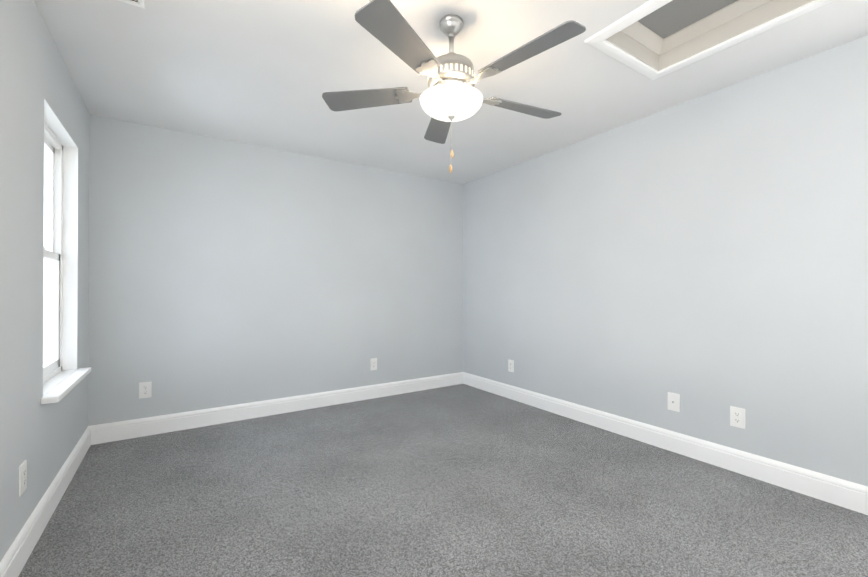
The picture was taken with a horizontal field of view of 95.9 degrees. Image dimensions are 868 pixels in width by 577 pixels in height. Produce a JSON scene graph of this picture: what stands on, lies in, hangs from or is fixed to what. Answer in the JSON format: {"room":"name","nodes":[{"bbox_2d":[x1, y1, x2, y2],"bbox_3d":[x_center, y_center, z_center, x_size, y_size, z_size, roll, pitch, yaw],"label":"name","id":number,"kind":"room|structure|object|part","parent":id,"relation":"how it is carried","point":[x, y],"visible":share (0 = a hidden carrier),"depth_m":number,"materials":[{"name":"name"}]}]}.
{"room":"empty bedroom","nodes":[
{"label":"empty bedroom","id":0,"kind":"room"},
{"bbox_2d":[0,0,89,561],"bbox_3d":[-1.331,-0.078,0.919,0.140,2.440,4.624,0,0,-33],"label":"wall","id":1,"kind":"structure","parent":0,"point":[42,440],"depth_m":1.71,"materials":[{"name":"paint"}]},
{"bbox_2d":[19,460,26,496],"bbox_3d":[-1.722,0.793,1.642,0.008,0.124,0.079,0,0,-33],"label":"electrical outlet","id":2,"kind":"object","parent":1,"relation":"attached to","point":[22,477],"visible":1,"depth_m":1.63,"materials":[{"name":"white plastic"}]},
{"bbox_2d":[0,425,91,576],"bbox_3d":[-1.266,1.072,0.957,0.016,0.140,4.624,0,0,-33],"label":"baseboard","id":3,"kind":"structure","parent":1,"relation":"attached to","point":[14,560],"depth_m":1.84,"materials":[{"name":"white paint"}]},
{"bbox_2d":[43,122,62,383],"bbox_3d":[-2.197,-0.195,2.168,0.068,1.455,0.792,0,0,-33],"label":"window","id":4,"kind":"structure","parent":1,"relation":"in","point":[53,255],"depth_m":2.45,"materials":[{"name":"white plastic"}]},
{"bbox_3d":[-2.196,-0.204,2.169,0.032,1.301,0.664,0,0,-33],"label":"glass","id":5,"kind":"part","parent":4,"relation":"part of","materials":[{"name":"glass"}]},
{"bbox_2d":[43,99,77,369],"bbox_3d":[-2.138,-0.199,2.207,0.072,1.445,0.792,0,0,-33],"label":"window frame","id":6,"kind":"object","parent":1,"relation":"attached to","point":[70,246],"visible":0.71,"depth_m":2.53,"materials":[{"name":"white paint"}]},
{"bbox_2d":[41,367,90,403],"bbox_3d":[-2.112,0.538,2.220,0.139,0.030,0.872,0,0,-33],"label":"window sill","id":7,"kind":"structure","parent":1,"relation":"attached to","point":[59,386],"depth_m":2.15,"materials":[{"name":"white paint"}]},
{"bbox_2d":[88,114,462,425],"bbox_3d":[-1.131,-0.064,3.903,3.757,2.440,0.140,0,0,-33],"label":"wall","id":8,"kind":"structure","parent":0,"point":[223,272],"depth_m":3.50,"materials":[{"name":"paint"}]},
{"bbox_2d":[139,381,151,398],"bbox_3d":[-2.260,0.795,3.067,0.079,0.124,0.008,0,0,-33],"label":"electrical outlet","id":9,"kind":"object","parent":8,"relation":"attached to","point":[145,389],"visible":1,"depth_m":3.06,"materials":[{"name":"white plastic"}]},
{"bbox_2d":[92,372,463,444],"bbox_3d":[-1.087,1.086,3.833,3.420,0.140,0.016,0,0,-33],"label":"baseboard","id":10,"kind":"structure","parent":8,"relation":"attached to","point":[128,429],"depth_m":3.49,"materials":[{"name":"white paint"}]},
{"bbox_2d":[370,358,376,370],"bbox_3d":[-0.637,0.800,4.136,0.079,0.124,0.008,0,0,-33],"label":"electrical outlet","id":11,"kind":"object","parent":8,"relation":"attached to","point":[373,363],"visible":1,"depth_m":4.13,"materials":[{"name":"white plastic"}]},
{"bbox_2d":[18,384,867,576],"bbox_3d":[0.179,1.197,1.908,3.757,0.100,4.904,0,0,-33],"label":"floor","id":12,"kind":"structure","parent":0,"point":[461,480],"depth_m":2.06,"materials":[{"name":"carpet"}]},
{"bbox_2d":[34,0,867,183],"bbox_3d":[0.179,-1.383,1.920,3.757,0.180,4.904,0,0,-33],"label":"ceiling","id":13,"kind":"structure","parent":0,"point":[266,73],"depth_m":2.33,"materials":[{"name":"paint"}]},
{"bbox_2d":[119,0,144,8],"bbox_3d":[-1.413,-1.290,1.635,0.325,0.010,0.190,0,0,-33],"label":"ceiling vent","id":14,"kind":"object","parent":13,"relation":"in","point":[140,3],"visible":1,"depth_m":1.76,"materials":[{"name":"white paint"}]},
{"bbox_2d":[322,0,585,172],"bbox_3d":[0.118,-0.925,1.897,1.249,0.737,1.256,0,0,-33],"label":"fan","id":15,"kind":"object","parent":13,"relation":"hanging from","point":[450,95],"visible":1,"depth_m":1.79,"materials":[{"name":"grey wood"}]},
{"bbox_3d":[0.084,-0.874,1.901,0.308,0.082,0.308,0,0,-33],"label":"lamp shade","id":16,"kind":"part","parent":15,"relation":"part of","materials":[{"name":"white glass"}]},
{"bbox_2d":[584,0,834,79],"bbox_3d":[1.475,-1.361,1.607,0.676,0.167,1.486,0,0,-33],"label":"attic hatch","id":17,"kind":"object","parent":13,"relation":"attached to","point":[653,39],"visible":0.83,"depth_m":2.06,"materials":[{"name":"white paint"}]},
{"bbox_3d":[1.475,-1.439,1.608,0.532,0.012,1.342,0,0,-33],"label":"panel","id":18,"kind":"part","parent":17,"relation":"part of","materials":[{"name":"grey"}]},
{"bbox_2d":[463,35,867,485],"bbox_3d":[1.689,-0.069,2.909,0.140,2.440,4.624,0,0,-33],"label":"wall","id":19,"kind":"structure","parent":0,"point":[705,257],"depth_m":2.60,"materials":[{"name":"paint"}]},
{"bbox_2d":[508,359,513,371],"bbox_3d":[0.806,0.812,4.110,0.008,0.124,0.079,0,0,-33],"label":"electrical outlet","id":20,"kind":"object","parent":19,"relation":"attached to","point":[510,365],"visible":1,"depth_m":4.10,"materials":[{"name":"white plastic"}]},
{"bbox_2d":[464,372,867,514],"bbox_3d":[1.624,1.081,2.860,0.016,0.140,4.624,0,0,-33],"label":"baseboard","id":21,"kind":"structure","parent":19,"relation":"attached to","point":[853,496],"depth_m":2.59,"materials":[{"name":"white paint"}]},
{"bbox_2d":[668,392,679,411],"bbox_3d":[1.688,0.802,2.765,0.016,0.124,0.079,0,0,-33],"label":"outlet","id":22,"kind":"object","parent":19,"relation":"attached to","point":[673,401],"visible":1,"depth_m":2.76,"materials":[{"name":"white plastic"}]},
{"bbox_2d":[730,406,744,428],"bbox_3d":[1.899,0.807,2.451,0.008,0.124,0.079,0,0,-33],"label":"electrical outlet","id":23,"kind":"object","parent":19,"relation":"attached to","point":[737,416],"visible":1,"depth_m":2.45,"materials":[{"name":"white plastic"}]}
]}

